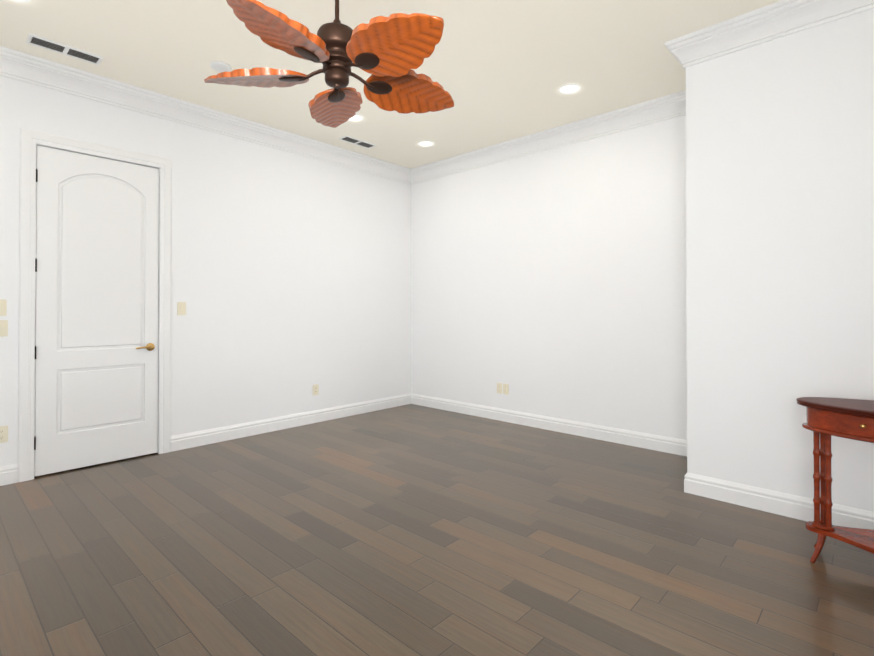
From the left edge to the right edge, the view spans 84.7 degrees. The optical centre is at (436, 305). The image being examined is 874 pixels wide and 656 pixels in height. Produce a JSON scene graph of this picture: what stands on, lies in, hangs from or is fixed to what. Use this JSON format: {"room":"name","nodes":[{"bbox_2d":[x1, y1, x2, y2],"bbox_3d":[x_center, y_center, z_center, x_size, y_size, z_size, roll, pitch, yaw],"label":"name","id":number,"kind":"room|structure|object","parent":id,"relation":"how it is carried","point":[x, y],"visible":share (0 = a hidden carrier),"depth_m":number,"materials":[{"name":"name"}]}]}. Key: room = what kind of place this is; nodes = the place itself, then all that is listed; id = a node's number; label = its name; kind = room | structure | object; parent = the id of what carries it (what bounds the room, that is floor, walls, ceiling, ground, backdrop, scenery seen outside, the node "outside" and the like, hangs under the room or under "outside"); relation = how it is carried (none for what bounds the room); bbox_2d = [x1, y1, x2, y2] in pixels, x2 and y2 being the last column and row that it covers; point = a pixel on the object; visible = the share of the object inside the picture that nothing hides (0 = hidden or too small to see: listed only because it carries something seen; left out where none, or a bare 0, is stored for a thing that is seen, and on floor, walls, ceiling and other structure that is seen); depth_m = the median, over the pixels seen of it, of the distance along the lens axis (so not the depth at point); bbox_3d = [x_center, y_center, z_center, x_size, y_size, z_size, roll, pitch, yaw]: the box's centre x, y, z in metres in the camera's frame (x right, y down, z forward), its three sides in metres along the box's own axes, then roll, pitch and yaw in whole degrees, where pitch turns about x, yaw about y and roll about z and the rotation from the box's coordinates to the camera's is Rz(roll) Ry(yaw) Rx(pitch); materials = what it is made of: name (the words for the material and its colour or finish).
{"room":"empty living room","nodes":[
{"label":"empty living room","id":0,"kind":"room"},
{"bbox_2d":[0,76,410,465],"bbox_3d":[-2.435,-0.258,4.160,0.150,3.045,6.000,0,-1,43],"label":"wall","id":1,"kind":"structure","parent":0,"point":[290,279],"depth_m":4.73,"materials":[{"name":"paint"}]},
{"bbox_2d":[0,299,6,315],"bbox_3d":[-3.078,0.013,3.343,0.013,0.116,0.118,0,-1,43],"label":"light switch","id":2,"kind":"object","parent":1,"relation":"attached to","point":[3,307],"visible":1,"depth_m":3.37,"materials":[{"name":"beige plastic"}]},
{"bbox_2d":[0,425,7,442],"bbox_3d":[-3.056,0.903,3.363,0.009,0.116,0.072,0,-1,43],"label":"electrical outlet","id":3,"kind":"object","parent":1,"relation":"attached to","point":[3,434],"visible":1,"depth_m":3.37,"materials":[{"name":"beige plastic"}]},
{"bbox_2d":[0,320,7,336],"bbox_3d":[-3.058,0.159,3.364,0.013,0.116,0.072,0,-1,43],"label":"light switch","id":4,"kind":"object","parent":1,"relation":"attached to","point":[3,328],"visible":1,"depth_m":3.37,"materials":[{"name":"beige plastic"}]},
{"bbox_2d":[0,463,17,485],"bbox_3d":[-3.692,1.187,2.667,0.017,0.132,2.058,0,-1,43],"label":"baseboard","id":5,"kind":"structure","parent":1,"relation":"attached to","point":[8,473],"depth_m":3.38,"materials":[{"name":"paint"}]},
{"bbox_2d":[17,128,171,481],"bbox_3d":[-2.650,-0.006,3.799,0.022,2.536,1.004,0,-1,43],"label":"door frame","id":6,"kind":"structure","parent":1,"relation":"attached to","point":[30,140],"depth_m":3.49,"materials":[{"name":"paint"}]},
{"bbox_2d":[34,145,158,476],"bbox_3d":[-2.658,0.037,3.800,0.109,2.430,0.822,0,-1,43],"label":"door","id":7,"kind":"structure","parent":1,"relation":"in","point":[96,311],"depth_m":3.77,"materials":[{"name":"paint"}]},
{"bbox_2d":[177,302,185,314],"bbox_3d":[-2.252,0.025,4.234,0.013,0.116,0.072,0,-1,43],"label":"light switch","id":8,"kind":"object","parent":1,"relation":"attached to","point":[181,308],"visible":1,"depth_m":4.23,"materials":[{"name":"beige plastic"}]},
{"bbox_2d":[0,46,411,184],"bbox_3d":[-2.341,-1.697,4.085,0.104,0.168,6.000,0,-1,43],"label":"crown molding","id":9,"kind":"structure","parent":1,"relation":"attached to","point":[17,65],"depth_m":4.16,"materials":[{"name":"paint"}]},
{"bbox_2d":[171,393,411,451],"bbox_3d":[-1.333,1.207,5.215,0.017,0.132,2.878,0,-1,43],"label":"baseboard","id":10,"kind":"structure","parent":1,"relation":"attached to","point":[204,437],"depth_m":4.90,"materials":[{"name":"paint"}]},
{"bbox_2d":[313,384,318,395],"bbox_3d":[-1.323,0.918,5.234,0.009,0.116,0.072,0,-1,43],"label":"electrical outlet","id":11,"kind":"object","parent":1,"relation":"attached to","point":[316,389],"visible":1,"depth_m":5.24,"materials":[{"name":"beige plastic"}]},
{"bbox_2d":[0,0,780,168],"bbox_3d":[-0.362,-1.845,2.253,5.800,0.100,6.300,0,-1,43],"label":"ceiling","id":12,"kind":"structure","parent":0,"point":[500,71],"depth_m":3.44,"materials":[{"name":"paint"}]},
{"bbox_2d":[12,0,30,2],"bbox_3d":[-2.433,-1.787,2.739,0.340,0.010,0.340,0,-1,43],"label":"recessed light","id":13,"kind":"object","parent":12,"relation":"in","point":[23,1],"visible":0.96,"depth_m":2.81,"materials":[{"name":"white plastic"}]},
{"bbox_2d":[26,33,103,64],"bbox_3d":[-2.591,-1.782,3.349,0.150,0.009,0.410,0,-1,43],"label":"ceiling vent","id":14,"kind":"object","parent":12,"relation":"in","point":[45,43],"visible":1,"depth_m":3.33,"materials":[{"name":"white plastic"}]},
{"bbox_2d":[210,61,231,71],"bbox_3d":[-1.608,-1.772,3.570,0.148,0.025,0.148,0,-1,43],"label":"smoke detector","id":15,"kind":"object","parent":12,"relation":"attached to","point":[219,66],"visible":0.98,"depth_m":3.54,"materials":[{"name":"white plastic"}]},
{"bbox_2d":[204,0,453,127],"bbox_3d":[-0.449,-1.397,2.337,1.254,0.795,1.305,0,-1,43],"label":"ceiling fan","id":16,"kind":"object","parent":12,"relation":"hanging from","point":[390,52],"visible":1,"depth_m":2.27,"materials":[{"name":"orange wood"}]},
{"bbox_2d":[349,114,363,120],"bbox_3d":[-0.781,-1.773,4.522,0.340,0.010,0.340,0,-1,43],"label":"recessed light","id":17,"kind":"object","parent":12,"relation":"in","point":[356,117],"visible":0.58,"depth_m":4.53,"materials":[{"name":"white plastic"}]},
{"bbox_2d":[339,135,376,148],"bbox_3d":[-0.857,-1.768,5.191,0.150,0.009,0.410,0,-1,43],"label":"ceiling vent","id":18,"kind":"object","parent":12,"relation":"in","point":[358,142],"visible":1,"depth_m":5.18,"materials":[{"name":"white plastic"}]},
{"bbox_2d":[418,141,433,146],"bbox_3d":[-0.122,-1.767,5.233,0.340,0.010,0.340,0,-1,43],"label":"recessed light","id":19,"kind":"object","parent":12,"relation":"in","point":[425,143],"visible":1,"depth_m":5.23,"materials":[{"name":"white plastic"}]},
{"bbox_2d":[558,84,580,93],"bbox_3d":[1.088,-1.777,3.935,0.340,0.010,0.340,0,-1,43],"label":"recessed light","id":20,"kind":"object","parent":12,"relation":"in","point":[568,88],"visible":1,"depth_m":3.93,"materials":[{"name":"white plastic"}]},
{"bbox_2d":[0,404,873,655],"bbox_3d":[-0.362,1.300,2.228,5.800,0.100,6.300,0,-1,43],"label":"floor","id":21,"kind":"structure","parent":0,"point":[410,530],"depth_m":2.39,"materials":[{"name":"brown wood"}]},
{"bbox_2d":[796,397,873,562],"bbox_3d":[2.218,0.863,2.118,1.012,0.784,0.412,0,-1,43],"label":"console table","id":22,"kind":"object","parent":21,"relation":"on","point":[827,418],"visible":1,"depth_m":2.34,"materials":[{"name":"brown wood"}]},
{"bbox_2d":[411,115,686,439],"bbox_3d":[1.728,-0.255,4.496,5.800,3.045,0.150,0,-1,43],"label":"wall","id":23,"kind":"structure","parent":0,"point":[551,283],"depth_m":4.81,"materials":[{"name":"paint"}]},
{"bbox_2d":[497,383,501,393],"bbox_3d":[0.694,0.918,5.336,0.072,0.116,0.009,0,-1,43],"label":"electrical outlet","id":24,"kind":"object","parent":23,"relation":"attached to","point":[499,387],"visible":1,"depth_m":5.33,"materials":[{"name":"beige plastic"}]},
{"bbox_2d":[503,384,508,394],"bbox_3d":[0.757,0.918,5.278,0.072,0.116,0.009,0,-1,43],"label":"electrical outlet","id":25,"kind":"object","parent":23,"relation":"attached to","point":[506,389],"visible":1,"depth_m":5.27,"materials":[{"name":"beige plastic"}]},
{"bbox_2d":[412,92,685,183],"bbox_3d":[0.977,-1.689,5.029,3.450,0.168,0.104,0,-1,43],"label":"crown molding","id":26,"kind":"structure","parent":23,"relation":"attached to","point":[670,106],"depth_m":4.77,"materials":[{"name":"paint"}]},
{"bbox_2d":[412,394,686,455],"bbox_3d":[0.963,1.206,5.079,3.570,0.132,0.017,0,-1,43],"label":"baseboard","id":27,"kind":"structure","parent":23,"relation":"attached to","point":[676,446],"depth_m":4.79,"materials":[{"name":"paint"}]},
{"bbox_2d":[686,8,873,511],"bbox_3d":[2.692,-0.268,2.911,1.930,3.045,0.865,0,-1,43],"label":"wall","id":28,"kind":"structure","parent":0,"point":[780,215],"depth_m":2.89,"materials":[{"name":"paint"}]},
{"bbox_2d":[664,0,873,69],"bbox_3d":[2.277,-1.708,2.646,1.904,0.168,0.104,0,-1,43],"label":"crown molding","id":29,"kind":"structure","parent":28,"relation":"attached to","point":[777,20],"depth_m":2.93,"materials":[{"name":"paint"}]},
{"bbox_2d":[684,472,873,529],"bbox_3d":[2.372,1.186,2.594,1.907,0.132,0.017,0,-1,43],"label":"baseboard","id":30,"kind":"structure","parent":28,"relation":"attached to","point":[782,504],"depth_m":2.91,"materials":[{"name":"paint"}]}
]}

